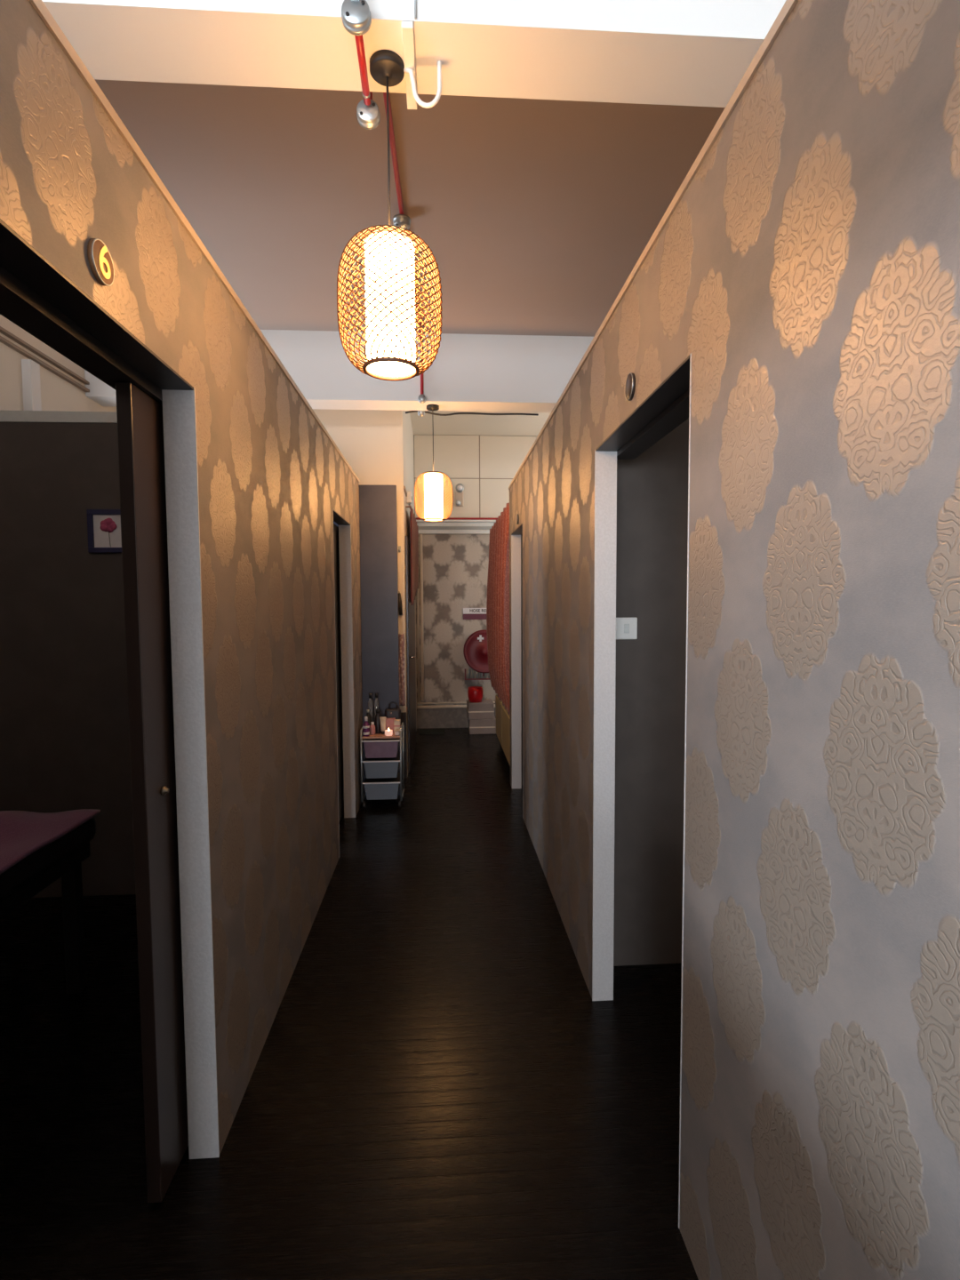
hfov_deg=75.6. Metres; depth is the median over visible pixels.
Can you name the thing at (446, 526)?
trim
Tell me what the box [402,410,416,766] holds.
wall
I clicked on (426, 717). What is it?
baseboard
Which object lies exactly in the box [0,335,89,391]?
trim
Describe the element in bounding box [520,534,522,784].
wall
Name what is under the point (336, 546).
door
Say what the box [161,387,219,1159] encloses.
trim
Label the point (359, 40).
pipe
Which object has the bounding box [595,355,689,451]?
trim
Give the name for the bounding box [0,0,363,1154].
wall
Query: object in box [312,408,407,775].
wall
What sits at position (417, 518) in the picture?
pipe
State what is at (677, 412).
trim
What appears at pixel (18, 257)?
trim
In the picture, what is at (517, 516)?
number plaque
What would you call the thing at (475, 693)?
bucket
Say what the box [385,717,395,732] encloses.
box
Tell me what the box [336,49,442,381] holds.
pendant lamp
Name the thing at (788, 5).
trim
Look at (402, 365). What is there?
diffuser
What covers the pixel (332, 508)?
trim
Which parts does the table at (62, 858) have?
bed frame, mattress, leg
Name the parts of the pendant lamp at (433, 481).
cord, lamp shade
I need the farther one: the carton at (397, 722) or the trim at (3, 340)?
the carton at (397, 722)
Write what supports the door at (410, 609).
in the wall at (408, 433)
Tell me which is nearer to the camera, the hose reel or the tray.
the tray
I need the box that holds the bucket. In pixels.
[467,686,483,702]
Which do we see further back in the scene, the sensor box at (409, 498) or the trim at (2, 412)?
the sensor box at (409, 498)
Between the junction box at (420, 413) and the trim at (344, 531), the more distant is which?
the junction box at (420, 413)
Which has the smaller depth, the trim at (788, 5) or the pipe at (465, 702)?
the trim at (788, 5)
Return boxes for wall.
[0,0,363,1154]
[0,314,116,411]
[0,421,135,897]
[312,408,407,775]
[333,484,399,795]
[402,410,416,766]
[413,434,496,705]
[509,0,959,1279]
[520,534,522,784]
[613,418,688,966]
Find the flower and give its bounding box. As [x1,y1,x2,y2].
[99,517,116,532]
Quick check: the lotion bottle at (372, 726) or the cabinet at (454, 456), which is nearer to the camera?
the lotion bottle at (372, 726)
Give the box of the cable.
[405,410,538,415]
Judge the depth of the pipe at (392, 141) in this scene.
2.60 m
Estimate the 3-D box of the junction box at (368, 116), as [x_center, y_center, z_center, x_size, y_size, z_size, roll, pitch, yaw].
[-0.312,-1.470,1.725,0.065,0.065,0.033,-1,3,-4]
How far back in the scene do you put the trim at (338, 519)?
3.92 m
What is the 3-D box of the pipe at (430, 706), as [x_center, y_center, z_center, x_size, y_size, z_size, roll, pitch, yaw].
[-0.283,0.789,7.325,0.920,0.040,0.040,-1,3,-4]
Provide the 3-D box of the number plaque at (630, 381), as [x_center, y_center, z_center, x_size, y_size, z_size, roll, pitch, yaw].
[0.425,-0.718,1.753,0.009,0.073,0.072,-1,3,-4]
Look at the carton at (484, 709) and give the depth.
6.96 m
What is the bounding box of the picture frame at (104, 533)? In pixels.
[86,509,121,552]
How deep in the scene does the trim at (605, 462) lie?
2.23 m
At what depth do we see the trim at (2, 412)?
2.99 m
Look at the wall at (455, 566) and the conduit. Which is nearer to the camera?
the conduit
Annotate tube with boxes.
[379,716,386,734]
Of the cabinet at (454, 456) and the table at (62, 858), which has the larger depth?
the cabinet at (454, 456)
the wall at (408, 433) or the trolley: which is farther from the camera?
the wall at (408, 433)
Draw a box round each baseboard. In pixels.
[400,712,407,778]
[416,707,495,728]
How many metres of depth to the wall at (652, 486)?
2.45 m
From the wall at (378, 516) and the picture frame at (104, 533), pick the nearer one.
the picture frame at (104, 533)
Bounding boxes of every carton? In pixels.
[393,719,400,733]
[466,699,494,719]
[468,716,495,734]
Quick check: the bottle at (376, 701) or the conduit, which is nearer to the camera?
the conduit
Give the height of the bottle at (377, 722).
0.172 m
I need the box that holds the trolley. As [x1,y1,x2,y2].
[360,722,404,807]
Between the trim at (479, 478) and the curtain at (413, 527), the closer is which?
the curtain at (413, 527)
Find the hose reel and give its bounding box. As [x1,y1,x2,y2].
[463,629,490,679]
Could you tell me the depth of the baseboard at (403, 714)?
5.22 m
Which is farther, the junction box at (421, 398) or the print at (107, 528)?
the junction box at (421, 398)
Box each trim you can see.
[0,218,193,390]
[0,264,162,405]
[0,326,89,384]
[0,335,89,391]
[0,410,116,415]
[0,415,117,423]
[21,359,41,410]
[29,0,359,482]
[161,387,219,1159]
[332,508,339,840]
[333,510,350,525]
[338,525,355,817]
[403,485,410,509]
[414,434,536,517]
[414,435,512,517]
[416,520,495,534]
[508,0,798,489]
[511,523,522,535]
[511,535,521,788]
[592,449,616,1000]
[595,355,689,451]
[616,388,689,459]
[678,352,691,1228]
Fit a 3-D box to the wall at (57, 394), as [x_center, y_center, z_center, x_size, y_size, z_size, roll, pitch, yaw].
[-2.499,-0.313,1.483,0.100,3.420,11.500,-1,3,-4]
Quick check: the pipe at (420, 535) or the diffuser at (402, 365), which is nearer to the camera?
the diffuser at (402, 365)
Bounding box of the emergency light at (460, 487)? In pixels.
[455,483,463,506]
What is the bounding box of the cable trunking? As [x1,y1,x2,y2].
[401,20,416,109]
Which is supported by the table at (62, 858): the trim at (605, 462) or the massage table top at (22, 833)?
the massage table top at (22, 833)
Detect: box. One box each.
[341,0,371,35]
[356,99,380,129]
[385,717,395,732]
[392,214,410,229]
[406,491,412,503]
[417,393,425,403]
[417,410,424,416]
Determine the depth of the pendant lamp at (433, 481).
4.34 m
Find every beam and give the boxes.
[41,0,786,107]
[84,329,593,412]
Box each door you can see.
[115,382,188,1202]
[333,523,343,822]
[405,536,415,773]
[521,536,522,783]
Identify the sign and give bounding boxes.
[463,608,486,619]
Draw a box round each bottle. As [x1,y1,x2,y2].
[362,716,369,736]
[365,709,371,726]
[368,693,373,721]
[369,721,375,735]
[374,692,378,717]
[374,709,381,733]
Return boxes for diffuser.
[364,231,415,376]
[424,472,442,520]
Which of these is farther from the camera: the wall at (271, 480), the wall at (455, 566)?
the wall at (455, 566)
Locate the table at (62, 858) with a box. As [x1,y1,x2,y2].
[0,817,95,993]
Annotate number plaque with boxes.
[87,238,114,286]
[516,513,519,524]
[624,372,635,399]
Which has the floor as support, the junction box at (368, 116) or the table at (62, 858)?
the table at (62, 858)
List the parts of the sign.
white plate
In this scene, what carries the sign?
attached to the wall at (455, 566)
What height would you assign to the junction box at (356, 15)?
0.069 m
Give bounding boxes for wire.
[414,0,416,19]
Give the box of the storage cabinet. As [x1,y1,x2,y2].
[495,694,510,767]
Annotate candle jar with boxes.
[384,728,392,735]
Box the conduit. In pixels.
[403,60,441,108]
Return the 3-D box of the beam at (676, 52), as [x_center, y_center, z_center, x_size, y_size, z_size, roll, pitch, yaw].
[-0.138,-1.714,1.573,4.650,0.455,0.212,-1,3,-4]
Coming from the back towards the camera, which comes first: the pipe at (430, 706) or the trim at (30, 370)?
the pipe at (430, 706)
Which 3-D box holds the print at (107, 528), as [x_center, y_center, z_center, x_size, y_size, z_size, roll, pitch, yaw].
[-1.827,-0.534,3.038,0.136,0.162,0.006,-1,3,-4]
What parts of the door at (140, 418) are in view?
knob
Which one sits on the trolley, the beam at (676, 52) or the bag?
the bag
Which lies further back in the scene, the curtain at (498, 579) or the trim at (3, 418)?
the curtain at (498, 579)
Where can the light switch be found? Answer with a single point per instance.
(626, 628)
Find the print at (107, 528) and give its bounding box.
[93,514,121,547]
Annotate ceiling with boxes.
[94,79,725,436]
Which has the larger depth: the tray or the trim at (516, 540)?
the trim at (516, 540)
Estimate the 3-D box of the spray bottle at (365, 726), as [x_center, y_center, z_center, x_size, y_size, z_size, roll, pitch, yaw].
[-0.822,0.623,4.466,0.048,0.142,0.048,-1,3,-4]
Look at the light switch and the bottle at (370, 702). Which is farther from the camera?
the bottle at (370, 702)
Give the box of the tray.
[361,732,399,738]
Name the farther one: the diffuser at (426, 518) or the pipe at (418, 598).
the pipe at (418, 598)
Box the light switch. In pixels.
[616,617,637,639]
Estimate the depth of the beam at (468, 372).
4.25 m
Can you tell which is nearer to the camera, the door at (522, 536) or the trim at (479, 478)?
the door at (522, 536)
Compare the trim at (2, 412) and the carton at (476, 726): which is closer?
the trim at (2, 412)
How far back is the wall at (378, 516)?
4.68 m
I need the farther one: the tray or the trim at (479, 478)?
the trim at (479, 478)
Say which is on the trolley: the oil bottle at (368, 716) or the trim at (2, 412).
the oil bottle at (368, 716)
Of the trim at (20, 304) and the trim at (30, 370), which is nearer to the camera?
the trim at (20, 304)
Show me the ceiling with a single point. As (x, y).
(534, 216)
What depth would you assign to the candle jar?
4.47 m
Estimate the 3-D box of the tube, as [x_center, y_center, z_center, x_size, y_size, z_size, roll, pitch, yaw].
[-0.711,0.626,4.539,0.034,0.125,0.034,3,4,41]
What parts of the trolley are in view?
drawer rail, drawer, drawer rail, drawer, drawer rail, drawer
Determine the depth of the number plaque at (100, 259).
1.10 m
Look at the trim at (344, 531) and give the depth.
4.21 m
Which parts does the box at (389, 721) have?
lid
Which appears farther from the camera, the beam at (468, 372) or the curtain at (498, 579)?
the curtain at (498, 579)
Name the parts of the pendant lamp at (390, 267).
cord, lamp shade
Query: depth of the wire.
1.47 m
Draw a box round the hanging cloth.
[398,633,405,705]
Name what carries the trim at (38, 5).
attached to the wall at (271, 480)
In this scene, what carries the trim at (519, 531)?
attached to the wall at (807, 270)
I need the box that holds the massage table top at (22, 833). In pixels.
[0,808,100,874]
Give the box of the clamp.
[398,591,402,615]
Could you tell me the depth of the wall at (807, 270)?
0.92 m
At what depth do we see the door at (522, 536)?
4.92 m
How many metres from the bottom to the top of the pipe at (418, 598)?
1.570 m
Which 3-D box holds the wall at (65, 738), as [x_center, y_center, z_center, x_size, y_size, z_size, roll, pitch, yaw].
[-1.710,0.103,3.114,1.667,2.390,0.050,-1,3,-4]
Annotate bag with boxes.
[384,702,400,719]
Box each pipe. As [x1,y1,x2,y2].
[354,34,370,105]
[369,91,423,394]
[415,517,497,519]
[416,588,420,701]
[416,701,495,703]
[416,704,495,709]
[419,534,423,701]
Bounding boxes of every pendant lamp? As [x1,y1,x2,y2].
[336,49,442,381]
[414,404,453,521]
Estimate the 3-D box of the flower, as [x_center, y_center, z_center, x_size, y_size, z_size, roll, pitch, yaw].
[-1.821,-0.563,3.030,0.079,0.071,0.004,-1,3,-4]
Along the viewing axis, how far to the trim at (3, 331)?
3.63 m
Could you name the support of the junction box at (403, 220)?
attached to the pipe at (392, 141)
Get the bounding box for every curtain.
[409,508,418,605]
[486,503,509,714]
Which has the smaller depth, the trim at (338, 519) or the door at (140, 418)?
the door at (140, 418)
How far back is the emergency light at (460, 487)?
7.11 m
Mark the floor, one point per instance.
(438, 1088)
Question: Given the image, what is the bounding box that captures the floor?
[0,727,698,1279]
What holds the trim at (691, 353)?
attached to the wall at (807, 270)

